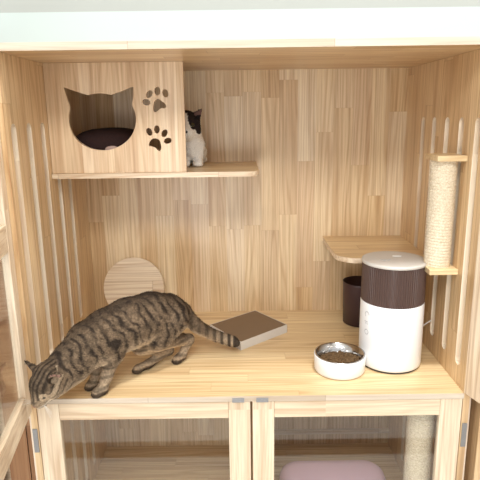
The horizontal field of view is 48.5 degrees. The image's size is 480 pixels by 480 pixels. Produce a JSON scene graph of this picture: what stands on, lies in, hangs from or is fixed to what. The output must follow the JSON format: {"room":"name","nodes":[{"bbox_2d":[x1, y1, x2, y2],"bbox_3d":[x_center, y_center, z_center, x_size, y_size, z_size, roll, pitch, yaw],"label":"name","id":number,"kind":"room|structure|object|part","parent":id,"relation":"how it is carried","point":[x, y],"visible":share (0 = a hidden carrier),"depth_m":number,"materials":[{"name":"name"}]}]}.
{"room":"cat room","nodes":[
{"label":"cat room","id":0,"kind":"room"},
{"bbox_2d":[0,0,479,12],"bbox_3d":[0.007,-1.402,1.439,6.000,1.584,0.714,-1,13,0],"label":"wall","id":1,"kind":"structure","parent":0,"point":[6,6],"depth_m":1.27,"materials":[{"name":"grey paint"}]},
{"bbox_2d":[0,7,479,42],"bbox_3d":[0.018,-0.599,1.627,6.000,0.067,0.715,-1,13,0],"label":"trim","id":2,"kind":"structure","parent":1,"relation":"attached to","point":[408,21],"depth_m":1.28,"materials":[{"name":"white paint"}]},
{"bbox_3d":[0.048,1.581,0.232,6.000,0.040,5.000,-1,13,0],"label":"floor","id":3,"kind":"structure","parent":0,"visible":0},
{"bbox_2d":[0,259,35,479],"bbox_3d":[-1.250,0.569,1.859,1.273,1.220,0.560,-1,13,0],"label":"cabinet","id":4,"kind":"object","parent":3,"relation":"on","point":[22,466],"visible":0.05,"depth_m":1.56,"materials":[{"name":"brown wood"}]},
{"bbox_3d":[-0.625,0.569,1.866,0.018,1.200,0.550,-1,13,0],"label":"panel","id":5,"kind":"part","parent":4,"relation":"part of","materials":[{"name":"brown wood"}]},
{"bbox_2d":[0,36,479,479],"bbox_3d":[0.099,0.354,1.540,1.441,1.748,1.313,-1,13,0],"label":"tall cabinet","id":6,"kind":"object","parent":3,"relation":"on","point":[323,155],"visible":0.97,"depth_m":1.76,"materials":[{"name":"brown wood"}]},
{"bbox_3d":[-0.555,0.054,1.098,0.019,0.070,0.508,-3,13,-9],"label":"rail","id":7,"kind":"part","parent":6,"relation":"part of","materials":[{"name":"brown wood"}]},
{"bbox_3d":[-0.549,0.517,1.207,0.019,0.068,0.508,-3,13,-9],"label":"rail","id":8,"kind":"part","parent":6,"relation":"part of","materials":[{"name":"brown wood"}]},
{"bbox_3d":[-0.589,0.308,1.814,0.018,1.730,0.668,-1,13,0],"label":"panel","id":9,"kind":"part","parent":6,"relation":"part of","materials":[{"name":"brown wood"}]},
{"bbox_2d":[76,127,133,149],"bbox_3d":[-0.443,-0.313,1.812,0.236,0.136,0.264,-1,13,0],"label":"cushion","id":10,"kind":"object","parent":6,"relation":"on","point":[110,138],"visible":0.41,"depth_m":1.69,"materials":[{"name":"brown fabric"}]},
{"bbox_3d":[-0.379,-0.372,1.638,0.419,0.330,0.014,-1,13,0],"label":"cubby panel","id":11,"kind":"part","parent":6,"relation":"part of","materials":[{"name":"brown wood"}]},
{"bbox_2d":[21,291,239,416],"bbox_3d":[-0.315,0.292,1.592,0.683,0.260,0.187,-12,17,-39],"label":"tabby cat","id":12,"kind":"object","parent":6,"relation":"on","point":[154,323],"visible":1,"depth_m":1.51},
{"bbox_2d":[104,257,164,303],"bbox_3d":[-0.415,0.187,2.092,0.236,0.233,0.070,-1,13,0],"label":"wooden disc","id":13,"kind":"object","parent":6,"relation":"on","point":[128,277],"visible":0.58,"depth_m":2.08,"materials":[{"name":"brown wood"}]},
{"bbox_3d":[-0.273,0.484,1.524,0.481,0.052,0.019,-1,13,0],"label":"rail","id":14,"kind":"part","parent":6,"relation":"part of","materials":[{"name":"brown wood"}]},
{"bbox_2d":[52,161,258,178],"bbox_3d":[-0.263,-0.244,1.841,0.647,0.016,0.365,-1,13,0],"label":"cubby shelf","id":15,"kind":"object","parent":6,"relation":"attached to","point":[210,168],"depth_m":1.67,"materials":[{"name":"brown wood"}]},
{"bbox_2d":[185,109,206,166],"bbox_3d":[-0.186,-0.358,1.877,0.140,0.199,0.232,-1,13,-2],"label":"cat","id":16,"kind":"object","parent":6,"relation":"on","point":[196,152],"visible":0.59,"depth_m":1.82},
{"bbox_3d":[-0.005,0.452,1.502,0.034,0.013,0.002,-1,13,0],"label":"catch plate","id":17,"kind":"part","parent":6,"relation":"part of","materials":[{"name":"metal"}]},
{"bbox_3d":[0.013,-0.551,1.614,1.258,0.018,0.668,-1,13,0],"label":"panel","id":18,"kind":"part","parent":6,"relation":"part of","materials":[{"name":"brown wood"}]},
{"bbox_3d":[0.023,0.214,2.145,1.246,1.745,0.015,-1,13,0],"label":"panel","id":19,"kind":"part","parent":6,"relation":"part of","materials":[{"name":"brown wood"}]},
{"bbox_2d":[210,310,286,349],"bbox_3d":[0.031,0.323,1.936,0.235,0.030,0.192,-12,17,-38],"label":"pad","id":20,"kind":"object","parent":6,"relation":"on","point":[254,327],"visible":0.86,"depth_m":1.91,"materials":[{"name":"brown cardboard"}]},
{"bbox_3d":[0.034,0.962,1.982,1.210,0.016,0.646,-1,13,0],"label":"floor panel","id":21,"kind":"part","parent":6,"relation":"part of","materials":[{"name":"brown wood"}]},
{"bbox_3d":[0.063,0.451,1.502,0.034,0.013,0.002,-1,13,0],"label":"catch plate","id":22,"kind":"part","parent":6,"relation":"part of","materials":[{"name":"metal"}]},
{"bbox_3d":[0.345,0.816,2.273,0.578,0.018,0.014,-1,13,0],"label":"rail","id":23,"kind":"part","parent":6,"relation":"part of","materials":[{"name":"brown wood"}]},
{"bbox_2d":[279,460,385,479],"bbox_3d":[0.328,0.899,1.855,0.374,0.157,0.254,-1,13,0],"label":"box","id":24,"kind":"object","parent":6,"relation":"on","point":[331,469],"visible":1,"depth_m":1.88,"materials":[{"name":"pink plastic"}]},
{"bbox_2d":[314,342,365,379],"bbox_3d":[0.307,0.373,1.647,0.157,0.056,0.157,-1,13,0],"label":"bowl","id":25,"kind":"object","parent":6,"relation":"on","point":[328,369],"visible":0.9,"depth_m":1.60,"materials":[{"name":"white ceramic"}]},
{"bbox_2d":[321,351,358,362],"bbox_3d":[0.307,0.372,1.643,0.132,0.018,0.132,-1,13,0],"label":"kibble","id":26,"kind":"object","parent":25,"relation":"in","point":[340,357],"visible":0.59,"depth_m":1.66,"materials":[{"name":"brown food"}]},
{"bbox_2d":[343,276,361,326],"bbox_3d":[0.451,0.232,2.007,0.131,0.163,0.131,-1,13,0],"label":"pot","id":27,"kind":"object","parent":6,"relation":"on","point":[351,284],"visible":0.56,"depth_m":1.97,"materials":[{"name":"plastic"}]},
{"bbox_3d":[0.333,0.475,1.524,0.471,0.052,0.019,-1,13,0],"label":"rail","id":28,"kind":"part","parent":6,"relation":"part of","materials":[{"name":"brown wood"}]},
{"bbox_2d":[322,235,423,262],"bbox_3d":[0.474,0.030,1.925,0.302,0.017,0.333,-1,13,0],"label":"corner shelf","id":29,"kind":"object","parent":6,"relation":"attached to","point":[344,248],"depth_m":1.93,"materials":[{"name":"brown wood"}]},
{"bbox_2d":[358,251,426,373],"bbox_3d":[0.473,0.221,1.664,0.195,0.340,0.195,-1,13,0],"label":"pet feeder","id":30,"kind":"object","parent":6,"relation":"on","point":[393,283],"visible":0.93,"depth_m":1.59,"materials":[{"name":"plastic"}]},
{"bbox_3d":[0.471,0.061,1.627,0.195,0.010,0.195,-1,13,0],"label":"lid","id":31,"kind":"part","parent":30,"relation":"part of","materials":[{"name":"plastic"}]},
{"bbox_3d":[0.557,0.717,1.674,0.082,0.588,0.082,-1,13,0],"label":"scratching post","id":32,"kind":"part","parent":6,"relation":"part of","materials":[{"name":"fabric"}]},
{"bbox_3d":[0.639,0.292,1.815,0.018,1.730,0.668,-1,13,0],"label":"panel","id":33,"kind":"part","parent":6,"relation":"part of","materials":[{"name":"brown wood"}]},
{"bbox_3d":[0.580,-0.076,1.544,0.075,0.308,0.075,-1,13,0],"label":"scratching post","id":34,"kind":"part","parent":6,"relation":"part of","materials":[{"name":"fabric"}]},
{"bbox_2d":[464,398,479,479],"bbox_3d":[1.241,0.278,1.789,1.118,1.753,0.620,-1,13,0],"label":"tall cabinet","id":35,"kind":"object","parent":3,"relation":"on","point":[472,461],"visible":0.02,"depth_m":1.57,"materials":[{"name":"brown wood"}]}
]}

